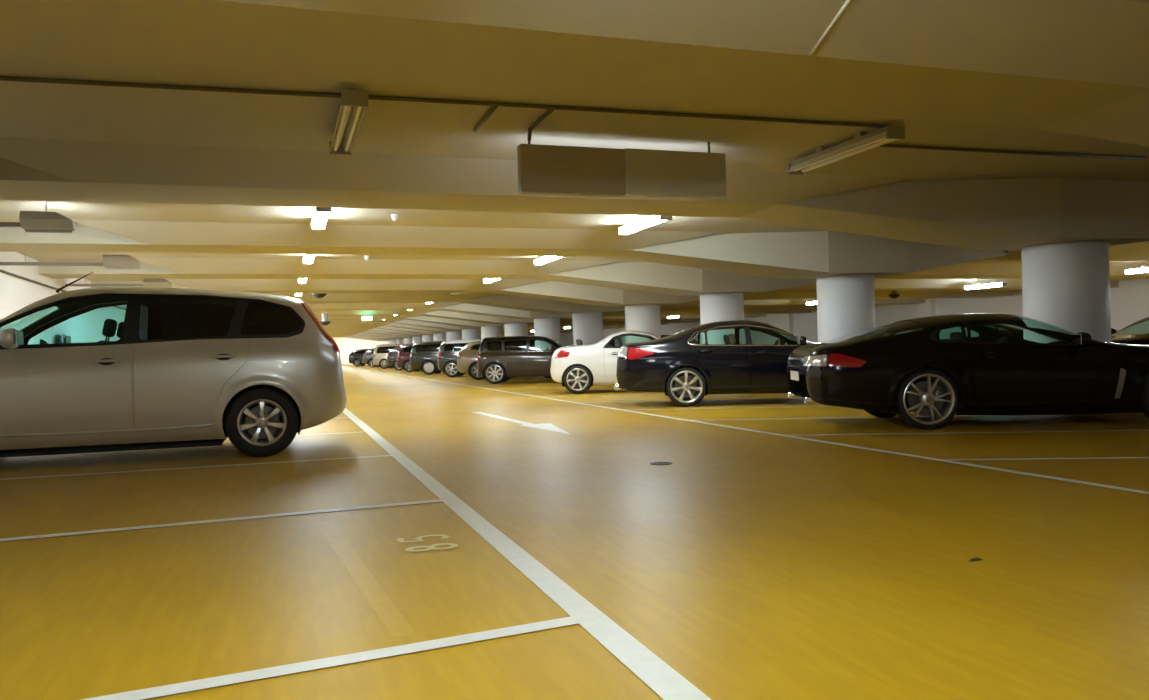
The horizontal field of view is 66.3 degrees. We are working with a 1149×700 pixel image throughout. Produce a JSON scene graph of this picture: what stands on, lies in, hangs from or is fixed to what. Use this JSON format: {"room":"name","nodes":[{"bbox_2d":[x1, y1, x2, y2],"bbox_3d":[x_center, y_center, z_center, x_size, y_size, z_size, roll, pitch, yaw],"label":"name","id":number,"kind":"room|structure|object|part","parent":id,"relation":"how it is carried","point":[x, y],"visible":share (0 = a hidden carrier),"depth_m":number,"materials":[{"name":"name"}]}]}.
{"room":"parking garage","nodes":[
{"label":"parking garage","id":0,"kind":"room"},
{"bbox_2d":[0,251,139,344],"bbox_3d":[-17.378,-0.161,37.951,0.200,3.100,101.000,-2,0,-18],"label":"wall","id":1,"kind":"structure","parent":0,"point":[16,293],"depth_m":16.93,"materials":[{"name":"white paint"}]},
{"bbox_2d":[0,269,125,309],"bbox_3d":[-12.213,-1.251,22.815,0.044,0.104,29.000,-2,0,-18],"label":"conduit","id":2,"kind":"object","parent":1,"relation":"attached to","point":[2,271],"visible":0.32,"depth_m":16.29,"materials":[{"name":"grey metal"}]},
{"bbox_2d":[332,333,533,363],"bbox_3d":[-17.500,-0.251,91.259,33.350,3.100,0.200,-2,0,-18],"label":"wall","id":3,"kind":"structure","parent":0,"point":[346,346],"depth_m":89.42,"materials":[{"name":"white paint"}]},
{"bbox_2d":[0,364,1148,699],"bbox_3d":[-1.433,0.960,43.269,33.350,0.004,101.000,-2,0,-18],"label":"floor","id":4,"kind":"structure","parent":0,"point":[439,536],"depth_m":4.24,"materials":[{"name":"yellow paint"}]},
{"bbox_2d":[0,272,346,457],"bbox_3d":[-4.879,0.161,9.139,4.770,1.906,2.236,-2,0,-18],"label":"estate car","id":5,"kind":"object","parent":4,"relation":"on","point":[203,367],"visible":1,"depth_m":8.58,"materials":[{"name":"silver paint"}]},
{"bbox_2d":[0,328,17,348],"bbox_3d":[-5.153,-0.104,8.022,0.152,0.189,0.288,-2,0,-18],"label":"mirror","id":6,"kind":"object","parent":5,"relation":"attached to","point":[9,336],"depth_m":7.92,"materials":[{"name":"silver paint"}]},
{"bbox_2d":[15,331,23,345],"bbox_3d":[-5.076,-0.106,8.048,0.012,0.132,0.218,-2,0,-18],"label":"mirror glass","id":7,"kind":"object","parent":5,"relation":"attached to","point":[18,334],"depth_m":8.02,"materials":[{"name":"silver mirror"}]},
{"bbox_2d":[51,333,66,343],"bbox_3d":[-5.771,-0.091,9.871,0.152,0.189,0.288,-2,0,-18],"label":"mirror","id":8,"kind":"object","parent":5,"relation":"attached to","point":[58,338],"depth_m":9.76,"materials":[{"name":"silver paint"}]},
{"bbox_2d":[65,336,70,342],"bbox_3d":[-5.693,-0.093,9.896,0.012,0.132,0.218,-2,0,-18],"label":"mirror glass","id":9,"kind":"object","parent":5,"relation":"attached to","point":[67,338],"depth_m":9.86,"materials":[{"name":"silver mirror"}]},
{"bbox_3d":[-4.442,0.765,8.306,1.901,0.043,0.034,-2,0,-18],"label":"sill moulding","id":10,"kind":"part","parent":5,"relation":"part of","materials":[{"name":"silver paint"}]},
{"bbox_2d":[99,358,114,364],"bbox_3d":[-4.422,0.110,8.320,0.148,0.068,0.022,-2,0,-18],"label":"door handle","id":11,"kind":"object","parent":5,"relation":"on","point":[102,361],"depth_m":8.31,"materials":[{"name":"metal"}]},
{"bbox_3d":[-4.417,0.103,8.303,0.238,0.029,0.056,-2,0,-18],"label":"handle","id":12,"kind":"part","parent":5,"relation":"part of","materials":[{"name":"silver metal"}]},
{"bbox_3d":[-4.227,-0.294,8.576,3.063,0.536,0.252,-2,0,-18],"label":"window trim","id":13,"kind":"part","parent":5,"relation":"part of","materials":[{"name":"rubber"}]},
{"bbox_3d":[-3.753,0.103,8.686,1.046,1.314,0.337,-2,0,-18],"label":"door","id":14,"kind":"part","parent":5,"relation":"part of","materials":[{"name":"silver paint"}]},
{"bbox_2d":[216,354,230,359],"bbox_3d":[-3.445,0.069,8.640,0.149,0.067,0.018,-2,0,-18],"label":"door handle","id":15,"kind":"object","parent":5,"relation":"on","point":[218,356],"depth_m":8.62,"materials":[{"name":"metal"}]},
{"bbox_3d":[-3.439,0.062,8.623,0.238,0.029,0.056,-2,0,-18],"label":"handle","id":16,"kind":"part","parent":5,"relation":"part of","materials":[{"name":"silver metal"}]},
{"bbox_2d":[300,301,339,352],"bbox_3d":[-2.729,-0.231,9.435,0.396,0.581,0.807,-2,0,-18],"label":"tail lamp","id":17,"kind":"object","parent":5,"relation":"attached to","point":[311,329],"depth_m":9.05,"materials":[{"name":"red plastic"}]},
{"bbox_2d":[349,349,368,365],"bbox_3d":[-16.639,0.600,72.825,3.810,1.422,2.050,-1,0,4],"label":"hatchback car","id":18,"kind":"object","parent":4,"relation":"on","point":[355,357],"visible":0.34,"depth_m":72.12,"materials":[{"name":"grey paint"}]},
{"bbox_2d":[363,348,379,366],"bbox_3d":[-13.567,0.523,64.890,3.810,1.442,2.050,-1,0,4],"label":"hatchback car","id":19,"kind":"object","parent":4,"relation":"on","point":[368,355],"visible":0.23,"depth_m":64.19,"materials":[{"name":"grey paint"}]},
{"bbox_2d":[373,344,401,368],"bbox_3d":[-11.280,0.385,58.303,3.862,1.622,2.053,-1,0,4],"label":"hatchback car","id":20,"kind":"object","parent":4,"relation":"on","point":[380,351],"visible":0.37,"depth_m":57.65,"materials":[{"name":"beige paint"}]},
{"bbox_2d":[387,347,403,370],"bbox_3d":[-8.879,0.434,51.169,3.810,1.422,2.050,-1,0,4],"label":"hatchback car","id":21,"kind":"object","parent":4,"relation":"on","point":[392,355],"visible":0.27,"depth_m":50.47,"materials":[{"name":"grey paint"}]},
{"bbox_2d":[396,339,403,343],"bbox_3d":[-14.923,0.149,76.397,1.030,2.216,1.030,-2,0,-18],"label":"concrete column","id":22,"kind":"structure","parent":4,"relation":"on","point":[398,341],"depth_m":75.91,"materials":[{"name":"paint"}]},
{"bbox_2d":[404,338,411,343],"bbox_3d":[-13.384,0.117,71.788,1.030,2.216,1.030,-2,0,-18],"label":"concrete column","id":23,"kind":"structure","parent":4,"relation":"on","point":[406,340],"depth_m":71.31,"materials":[{"name":"paint"}]},
{"bbox_2d":[397,343,419,371],"bbox_3d":[-7.286,0.361,45.998,3.762,1.502,2.054,-1,0,4],"label":"hatchback car","id":24,"kind":"object","parent":4,"relation":"on","point":[403,355],"visible":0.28,"depth_m":45.33,"materials":[{"name":"red paint"}]},
{"bbox_2d":[412,336,421,342],"bbox_3d":[-11.845,0.085,67.178,1.030,2.216,1.030,-2,0,-18],"label":"concrete column","id":25,"kind":"structure","parent":4,"relation":"on","point":[419,338],"depth_m":66.70,"materials":[{"name":"paint"}]},
{"bbox_2d":[422,335,432,341],"bbox_3d":[-10.305,0.053,62.569,1.030,2.216,1.030,-2,0,-18],"label":"concrete column","id":26,"kind":"structure","parent":4,"relation":"on","point":[425,338],"depth_m":62.09,"materials":[{"name":"paint"}]},
{"bbox_2d":[410,341,465,374],"bbox_3d":[-5.390,0.322,40.028,3.962,1.502,2.053,-1,0,4],"label":"estate car","id":27,"kind":"object","parent":4,"relation":"on","point":[423,355],"visible":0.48,"depth_m":39.33,"materials":[{"name":"black paint"}]},
{"bbox_2d":[433,333,445,340],"bbox_3d":[-8.766,0.020,57.959,1.030,2.216,1.030,-2,0,-18],"label":"concrete column","id":28,"kind":"structure","parent":4,"relation":"on","point":[437,336],"depth_m":57.50,"materials":[{"name":"paint"}]},
{"bbox_2d":[446,331,461,350],"bbox_3d":[-7.226,-0.012,53.349,1.030,2.216,1.030,-2,0,-18],"label":"concrete column","id":29,"kind":"structure","parent":4,"relation":"on","point":[452,335],"depth_m":52.90,"materials":[{"name":"paint"}]},
{"bbox_2d":[438,339,482,376],"bbox_3d":[-3.514,0.302,35.008,3.662,1.462,2.055,-1,0,4],"label":"hatchback car","id":30,"kind":"object","parent":4,"relation":"on","point":[447,358],"visible":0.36,"depth_m":34.33,"materials":[{"name":"grey paint"}]},
{"bbox_2d":[462,329,480,347],"bbox_3d":[-5.687,-0.044,48.740,1.030,2.216,1.030,-2,0,-18],"label":"concrete column","id":31,"kind":"structure","parent":4,"relation":"on","point":[467,334],"depth_m":48.30,"materials":[{"name":"paint"}]},
{"bbox_2d":[481,326,501,338],"bbox_3d":[-4.148,-0.076,44.130,1.030,2.216,1.030,-2,0,-18],"label":"concrete column","id":32,"kind":"structure","parent":4,"relation":"on","point":[486,331],"depth_m":43.68,"materials":[{"name":"paint"}]},
{"bbox_2d":[457,341,551,379],"bbox_3d":[-2.147,0.303,31.125,3.840,1.402,2.050,-1,0,4],"label":"hatchback car","id":33,"kind":"object","parent":4,"relation":"on","point":[467,356],"visible":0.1,"depth_m":30.42,"materials":[{"name":"beige paint"}]},
{"bbox_2d":[504,322,527,335],"bbox_3d":[-2.608,-0.109,39.520,1.030,2.216,1.030,-2,0,-18],"label":"concrete column","id":34,"kind":"structure","parent":4,"relation":"on","point":[510,329],"depth_m":39.08,"materials":[{"name":"paint"}]},
{"bbox_2d":[477,336,563,383],"bbox_3d":[-1.087,0.270,27.134,3.673,1.427,2.100,-1,0,4],"label":"estate car","id":35,"kind":"object","parent":4,"relation":"on","point":[503,358],"visible":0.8,"depth_m":26.36,"materials":[{"name":"brown paint"}]},
{"bbox_3d":[-1.601,-0.146,26.432,2.337,0.370,0.158,-1,0,4],"label":"window trim","id":36,"kind":"part","parent":35,"relation":"part of","materials":[{"name":"rubber"}]},
{"bbox_3d":[-0.893,0.182,26.355,1.013,1.065,0.249,-1,0,4],"label":"door","id":37,"kind":"part","parent":35,"relation":"part of","materials":[{"name":"brown paint"}]},
{"bbox_2d":[534,318,559,349],"bbox_3d":[-1.069,-0.141,34.911,1.030,2.216,1.030,-2,0,-18],"label":"concrete column","id":38,"kind":"structure","parent":4,"relation":"on","point":[545,327],"depth_m":34.46,"materials":[{"name":"paint"}]},
{"bbox_2d":[572,312,602,345],"bbox_3d":[0.470,-0.173,30.301,1.030,2.216,1.030,-2,0,-18],"label":"concrete column","id":39,"kind":"structure","parent":4,"relation":"on","point":[587,326],"depth_m":29.85,"materials":[{"name":"paint"}]},
{"bbox_2d":[550,330,659,393],"bbox_3d":[1.346,0.241,20.093,3.728,1.382,2.104,-1,0,4],"label":"car","id":40,"kind":"object","parent":4,"relation":"on","point":[578,367],"visible":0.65,"depth_m":19.31,"materials":[{"name":"white paint"}]},
{"bbox_2d":[555,349,570,357],"bbox_3d":[-0.250,0.077,19.352,0.378,0.205,0.076,-1,0,4],"label":"tail lamp","id":41,"kind":"object","parent":40,"relation":"attached to","point":[559,353],"depth_m":19.35,"materials":[{"name":"red plastic"}]},
{"bbox_3d":[1.368,-0.211,19.409,1.466,0.329,0.280,-1,0,4],"label":"window trim","id":42,"kind":"part","parent":40,"relation":"part of","materials":[{"name":"rubber"}]},
{"bbox_2d":[625,304,660,342],"bbox_3d":[2.010,-0.205,25.691,1.030,2.216,1.030,-2,0,-18],"label":"concrete column","id":43,"kind":"structure","parent":4,"relation":"on","point":[638,317],"depth_m":25.24,"materials":[{"name":"paint"}]},
{"bbox_2d":[650,462,671,464],"bbox_3d":[0.739,0.965,7.494,0.190,0.005,0.190,-2,0,-18],"label":"floor drain","id":44,"kind":"object","parent":4,"relation":"on","point":[652,463],"visible":1,"depth_m":7.48,"materials":[{"name":"metal"}]},
{"bbox_2d":[661,335,697,343],"bbox_3d":[2.861,0.159,32.491,3.680,1.422,2.051,-1,0,4],"label":"hatchback car","id":45,"kind":"object","parent":4,"relation":"on","point":[694,341],"visible":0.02,"depth_m":31.83,"materials":[{"name":"paint"}]},
{"bbox_2d":[614,320,812,406],"bbox_3d":[3.166,0.187,15.149,4.960,1.412,2.126,-1,0,4],"label":"car","id":46,"kind":"object","parent":4,"relation":"on","point":[674,366],"visible":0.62,"depth_m":14.33,"materials":[{"name":"paint"}]},
{"bbox_2d":[618,347,627,357],"bbox_3d":[0.768,0.041,14.643,0.113,0.176,0.452,-2,0,-19],"label":"tail lamp","id":47,"kind":"object","parent":46,"relation":"attached to","point":[623,351],"depth_m":14.51,"materials":[{"name":"plastic"}]},
{"bbox_2d":[627,347,653,359],"bbox_3d":[1.084,0.055,14.397,0.439,0.206,0.084,-1,0,14],"label":"tail lamp","id":48,"kind":"object","parent":46,"relation":"attached to","point":[633,353],"depth_m":14.40,"materials":[{"name":"red plastic"}]},
{"bbox_3d":[2.445,0.112,14.433,0.810,1.052,0.344,-1,0,4],"label":"door","id":49,"kind":"part","parent":46,"relation":"part of","materials":[{"name":"paint"}]},
{"bbox_3d":[2.852,-0.227,14.446,2.011,0.380,0.268,-1,0,4],"label":"window trim","id":50,"kind":"part","parent":46,"relation":"part of","materials":[{"name":"silver metal"}]},
{"bbox_3d":[3.498,0.094,15.883,1.091,1.027,0.352,-1,0,4],"label":"door","id":51,"kind":"part","parent":46,"relation":"part of","materials":[{"name":"paint"}]},
{"bbox_3d":[3.405,0.099,14.378,1.091,1.027,0.352,-1,0,4],"label":"door","id":52,"kind":"part","parent":46,"relation":"part of","materials":[{"name":"paint"}]},
{"bbox_2d":[800,336,806,344],"bbox_3d":[3.675,-0.151,14.164,0.119,0.148,0.225,-1,0,4],"label":"mirror","id":53,"kind":"object","parent":46,"relation":"attached to","point":[803,340],"depth_m":14.07,"materials":[{"name":"paint"}]},
{"bbox_2d":[700,292,744,343],"bbox_3d":[3.549,-0.238,21.082,1.030,2.216,1.030,-2,0,-18],"label":"concrete column","id":54,"kind":"structure","parent":4,"relation":"on","point":[726,306],"depth_m":20.64,"materials":[{"name":"paint"}]},
{"bbox_2d":[816,274,874,342],"bbox_3d":[5.088,-0.270,16.472,1.030,2.216,1.030,-2,0,-18],"label":"concrete column","id":55,"kind":"structure","parent":4,"relation":"on","point":[845,302],"depth_m":16.03,"materials":[{"name":"paint"}]},
{"bbox_2d":[910,323,1023,341],"bbox_3d":[7.859,0.057,19.047,4.930,1.412,2.127,-1,0,4],"label":"car","id":56,"kind":"object","parent":4,"relation":"on","point":[1016,332],"visible":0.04,"depth_m":18.31,"materials":[{"name":"paint"}]},
{"bbox_2d":[786,313,1148,429],"bbox_3d":[5.067,0.204,10.536,4.820,1.294,2.178,-1,0,4],"label":"car","id":57,"kind":"object","parent":4,"relation":"on","point":[888,374],"visible":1,"depth_m":9.69,"materials":[{"name":"black paint"}]},
{"bbox_3d":[2.673,0.311,10.685,0.012,0.110,0.500,-1,0,4],"label":"number plate","id":58,"kind":"part","parent":57,"relation":"part of","materials":[{"name":"white metal"}]},
{"bbox_2d":[803,354,826,365],"bbox_3d":[2.699,0.120,10.128,0.121,0.136,0.686,-2,0,-13],"label":"tail lamp","id":59,"kind":"object","parent":57,"relation":"attached to","point":[808,359],"depth_m":9.94,"materials":[{"name":"plastic"}]},
{"bbox_2d":[828,353,865,367],"bbox_3d":[3.022,0.116,9.758,0.410,0.163,0.051,-1,0,16],"label":"tail lamp","id":60,"kind":"object","parent":57,"relation":"attached to","point":[835,360],"depth_m":9.76,"materials":[{"name":"red plastic"}]},
{"bbox_3d":[5.125,0.129,11.307,1.327,0.948,0.324,-1,0,4],"label":"door","id":61,"kind":"part","parent":57,"relation":"part of","materials":[{"name":"black paint"}]},
{"bbox_2d":[985,352,996,357],"bbox_3d":[4.573,0.057,9.663,0.148,0.066,0.025,-1,0,4],"label":"door handle","id":62,"kind":"object","parent":57,"relation":"on","point":[987,354],"depth_m":9.65,"materials":[{"name":"metal"}]},
{"bbox_3d":[4.571,0.051,9.644,0.238,0.029,0.056,-1,0,4],"label":"handle","id":63,"kind":"part","parent":57,"relation":"part of","materials":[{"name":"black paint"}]},
{"bbox_3d":[4.713,-0.182,9.817,1.550,0.299,0.226,-1,0,4],"label":"window trim","id":64,"kind":"part","parent":57,"relation":"part of","materials":[{"name":"rubber"}]},
{"bbox_3d":[5.030,0.134,9.765,1.327,0.948,0.324,-1,0,4],"label":"door","id":65,"kind":"part","parent":57,"relation":"part of","materials":[{"name":"black paint"}]},
{"bbox_2d":[1073,334,1081,344],"bbox_3d":[5.453,-0.114,9.545,0.012,0.109,0.180,-1,0,4],"label":"mirror glass","id":66,"kind":"object","parent":57,"relation":"attached to","point":[1077,338],"depth_m":9.53,"materials":[{"name":"silver mirror"}]},
{"bbox_2d":[1077,332,1091,345],"bbox_3d":[5.521,-0.116,9.541,0.125,0.156,0.238,-1,0,4],"label":"mirror","id":67,"kind":"object","parent":57,"relation":"attached to","point":[1083,338],"depth_m":9.45,"materials":[{"name":"black paint"}]},
{"bbox_2d":[1115,368,1125,398],"bbox_3d":[5.927,0.362,9.556,0.122,0.335,0.019,-1,0,4],"label":"vent","id":68,"kind":"object","parent":57,"relation":"attached to","point":[1120,373],"depth_m":9.55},
{"bbox_2d":[1021,241,1110,342],"bbox_3d":[6.628,-0.302,11.862,1.030,2.216,1.030,-2,0,-18],"label":"concrete column","id":69,"kind":"structure","parent":4,"relation":"on","point":[1066,285],"depth_m":11.43,"materials":[{"name":"paint"}]},
{"bbox_2d":[1111,317,1148,344],"bbox_3d":[9.507,0.023,13.799,4.930,1.412,2.127,-1,0,4],"label":"car","id":70,"kind":"object","parent":4,"relation":"on","point":[1116,337],"visible":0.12,"depth_m":13.26,"materials":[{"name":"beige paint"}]},
{"bbox_2d":[0,0,1148,340],"bbox_3d":[-1.158,-1.629,42.240,33.350,0.730,103.160,-2,0,-18],"label":"ceiling","id":71,"kind":"structure","parent":0,"point":[208,190],"depth_m":8.17,"materials":[{"name":"beige concrete"}]},
{"bbox_2d":[0,200,76,232],"bbox_3d":[-7.029,-1.591,10.318,2.070,0.388,0.304,-2,0,-18],"label":"lamp","id":72,"kind":"object","parent":71,"relation":"hanging from","point":[31,221],"visible":0.96,"depth_m":10.45,"materials":[{"name":"white metal"}]},
{"bbox_2d":[0,253,141,268],"bbox_3d":[-8.308,-1.550,14.529,2.070,0.418,0.304,-2,0,-18],"label":"lamp","id":73,"kind":"object","parent":71,"relation":"hanging from","point":[120,261],"visible":0.93,"depth_m":14.59,"materials":[{"name":"white metal"}]},
{"bbox_2d":[65,279,171,287],"bbox_3d":[-9.908,-1.531,19.161,2.070,0.388,0.304,-2,0,-18],"label":"lamp","id":74,"kind":"object","parent":71,"relation":"hanging from","point":[162,283],"visible":0.66,"depth_m":19.23,"materials":[{"name":"white metal"}]},
{"bbox_2d":[298,279,306,283],"bbox_3d":[-6.464,-1.730,20.943,0.190,0.176,1.620,-2,0,-18],"label":"lamp","id":75,"kind":"object","parent":71,"relation":"attached to","point":[300,281],"visible":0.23,"depth_m":21.28,"materials":[{"name":"white plastic"}]},
{"bbox_2d":[303,254,315,263],"bbox_3d":[-4.918,-1.763,16.314,0.190,0.176,1.620,-2,0,-18],"label":"lamp","id":76,"kind":"object","parent":71,"relation":"attached to","point":[308,258],"visible":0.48,"depth_m":16.33,"materials":[{"name":"white plastic"}]},
{"bbox_2d":[312,293,326,297],"bbox_3d":[-7.411,-1.651,25.581,0.408,0.300,0.408,-2,0,-18],"label":"security camera","id":77,"kind":"object","parent":71,"relation":"hanging from","point":[317,295],"visible":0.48,"depth_m":25.46,"materials":[{"name":"black plastic"}]},
{"bbox_2d":[311,207,330,229],"bbox_3d":[-3.373,-1.795,11.686,0.190,0.176,1.620,-2,0,-18],"label":"lamp","id":78,"kind":"object","parent":71,"relation":"attached to","point":[320,216],"visible":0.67,"depth_m":11.49,"materials":[{"name":"white plastic"}]},
{"bbox_2d":[312,211,328,228],"bbox_3d":[-3.372,-1.767,11.686,0.176,0.108,1.560,-2,0,-18],"label":"diffuser","id":79,"kind":"object","parent":78,"relation":"attached to","point":[319,219],"depth_m":11.64,"materials":[{"name":"white plastic"}]},
{"bbox_2d":[320,313,330,325],"bbox_3d":[-10.193,-1.246,35.931,0.449,0.500,0.449,-2,0,-18],"label":"security camera","id":80,"kind":"object","parent":71,"relation":"hanging from","point":[324,321],"visible":0.94,"depth_m":35.81,"materials":[{"name":"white plastic"}]},
{"bbox_2d":[329,89,368,154],"bbox_3d":[-1.827,-1.827,7.057,0.190,0.176,1.620,-2,0,-18],"label":"lamp","id":81,"kind":"object","parent":71,"relation":"attached to","point":[354,102],"visible":1,"depth_m":6.83,"materials":[{"name":"white metal"}]},
{"bbox_2d":[362,316,371,320],"bbox_3d":[-8.885,-1.401,37.683,0.420,0.275,0.106,-2,0,-18],"label":"exit sign","id":82,"kind":"object","parent":71,"relation":"hanging from","point":[364,318],"visible":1,"depth_m":37.63,"materials":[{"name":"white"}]},
{"bbox_2d":[391,214,398,220],"bbox_3d":[-2.527,-1.861,12.401,0.120,0.090,0.120,-2,0,-18],"label":"smoke detector","id":83,"kind":"object","parent":71,"relation":"attached to","point":[395,217],"visible":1,"depth_m":12.36,"materials":[{"name":"white plastic"}]},
{"bbox_2d":[0,76,886,127],"bbox_3d":[-1.743,-1.895,6.577,9.647,0.034,0.079,-2,0,-16],"label":"conduit","id":84,"kind":"object","parent":71,"relation":"attached to","point":[2,78],"visible":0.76,"depth_m":6.72,"materials":[{"name":"black metal"}]},
{"bbox_2d":[473,106,497,131],"bbox_3d":[-0.741,-1.922,7.304,0.036,0.036,0.800,-2,0,-18],"label":"conduit","id":85,"kind":"object","parent":71,"relation":"attached to","point":[489,113],"visible":1,"depth_m":7.26,"materials":[{"name":"grey metal"}]},
{"bbox_2d":[483,279,498,282],"bbox_3d":[-2.055,-1.848,22.416,0.190,0.176,1.620,-2,0,-18],"label":"lamp","id":86,"kind":"object","parent":71,"relation":"attached to","point":[484,280],"visible":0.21,"depth_m":22.71,"materials":[{"name":"white plastic"}]},
{"bbox_2d":[527,109,553,139],"bbox_3d":[-0.289,-1.896,7.406,0.036,0.112,0.727,-2,0,-18],"label":"conduit","id":87,"kind":"object","parent":71,"relation":"attached to","point":[549,111],"visible":1,"depth_m":7.44,"materials":[{"name":"black metal"}]},
{"bbox_2d":[534,256,565,264],"bbox_3d":[-0.509,-1.881,17.787,0.190,0.176,1.620,-2,0,-18],"label":"lamp","id":88,"kind":"object","parent":71,"relation":"attached to","point":[544,259],"visible":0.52,"depth_m":17.87,"materials":[{"name":"white plastic"}]},
{"bbox_2d":[517,140,726,198],"bbox_3d":[0.469,-1.702,8.194,2.050,0.550,0.142,-2,0,-19],"label":"sign","id":89,"kind":"object","parent":71,"relation":"hanging from","point":[542,169],"visible":0.94,"depth_m":8.10,"materials":[{"name":"brown"}]},
{"bbox_3d":[-0.022,-1.629,8.012,1.000,0.430,0.120,-2,0,-19],"label":"panel","id":90,"kind":"part","parent":89,"relation":"part of","materials":[{"name":"grey metal"}]},
{"bbox_3d":[0.946,-1.668,8.347,1.050,0.420,0.120,-2,0,-19],"label":"panel","id":91,"kind":"part","parent":89,"relation":"part of","materials":[{"name":"grey metal"}]},
{"bbox_2d":[618,216,671,234],"bbox_3d":[1.036,-1.913,13.159,0.190,0.176,1.620,-2,0,-18],"label":"lamp","id":92,"kind":"object","parent":71,"relation":"attached to","point":[636,224],"visible":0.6,"depth_m":13.10,"materials":[{"name":"white plastic"}]},
{"bbox_2d":[667,315,681,318],"bbox_3d":[5.734,-2.011,50.543,0.190,0.356,1.620,-2,0,-18],"label":"lamp","id":93,"kind":"object","parent":71,"relation":"hanging from","point":[671,316],"visible":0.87,"depth_m":50.32,"materials":[{"name":"white plastic"}]},
{"bbox_2d":[806,299,816,304],"bbox_3d":[10.263,-2.106,36.980,0.190,0.356,1.620,-2,0,-18],"label":"lamp","id":94,"kind":"object","parent":71,"relation":"hanging from","point":[814,300],"visible":0.4,"depth_m":37.34,"materials":[{"name":"white plastic"}]},
{"bbox_2d":[809,0,850,55],"bbox_3d":[1.474,-1.872,4.907,0.024,0.263,0.639,-2,0,-15],"label":"pipe","id":95,"kind":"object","parent":71,"relation":"attached to","point":[847,2],"depth_m":4.99,"materials":[{"name":"white metal"}]},
{"bbox_2d":[787,125,904,174],"bbox_3d":[2.582,-1.945,8.530,0.190,0.176,1.620,-2,0,-18],"label":"lamp","id":96,"kind":"object","parent":71,"relation":"attached to","point":[863,141],"visible":1,"depth_m":8.36,"materials":[{"name":"white metal"}]},
{"bbox_2d":[889,291,899,298],"bbox_3d":[12.386,-2.159,34.094,0.408,0.350,0.408,-2,0,-18],"label":"security camera","id":97,"kind":"object","parent":71,"relation":"hanging from","point":[893,294],"visible":0.84,"depth_m":33.99,"materials":[{"name":"black plastic"}]},
{"bbox_2d":[964,279,1006,289],"bbox_3d":[13.177,-2.167,28.254,0.190,0.356,1.620,-2,0,-18],"label":"lamp","id":98,"kind":"object","parent":71,"relation":"hanging from","point":[992,284],"visible":0.98,"depth_m":28.14,"materials":[{"name":"white plastic"}]},
{"bbox_2d":[965,283,1001,289],"bbox_3d":[13.180,-2.049,28.254,0.176,0.108,1.560,-2,0,-18],"label":"diffuser","id":99,"kind":"object","parent":98,"relation":"attached to","point":[978,285],"depth_m":28.25,"materials":[{"name":"white plastic"}]},
{"bbox_2d":[878,144,1146,159],"bbox_3d":[4.491,-2.062,9.152,3.781,0.034,0.044,-2,0,-17],"label":"conduit","id":100,"kind":"object","parent":71,"relation":"attached to","point":[884,145],"visible":0.79,"depth_m":9.16,"materials":[{"name":"metal"}]},
{"bbox_2d":[1124,266,1148,273],"bbox_3d":[15.014,-2.206,22.752,0.190,0.356,1.620,-2,0,-18],"label":"lamp","id":101,"kind":"object","parent":71,"relation":"hanging from","point":[1143,269],"visible":0.99,"depth_m":23.13,"materials":[{"name":"white plastic"}]},
{"bbox_2d":[560,279,1148,346],"bbox_3d":[14.432,-1.013,48.580,0.200,3.100,101.000,-2,0,-18],"label":"wall","id":102,"kind":"structure","parent":0,"point":[1129,303],"depth_m":39.70,"materials":[{"name":"white paint"}]},
{"bbox_2d":[781,314,793,344],"bbox_3d":[12.772,-0.877,52.770,0.300,2.900,0.900,-2,0,-18],"label":"concrete column","id":103,"kind":"structure","parent":102,"relation":"attached to","point":[786,319],"depth_m":52.47,"materials":[{"name":"white concrete"}]},
{"bbox_2d":[917,298,935,317],"bbox_3d":[16.573,-0.956,41.388,0.300,2.900,0.900,-2,0,-18],"label":"concrete column","id":104,"kind":"structure","parent":102,"relation":"attached to","point":[926,309],"depth_m":41.11,"materials":[{"name":"white concrete"}]}
]}

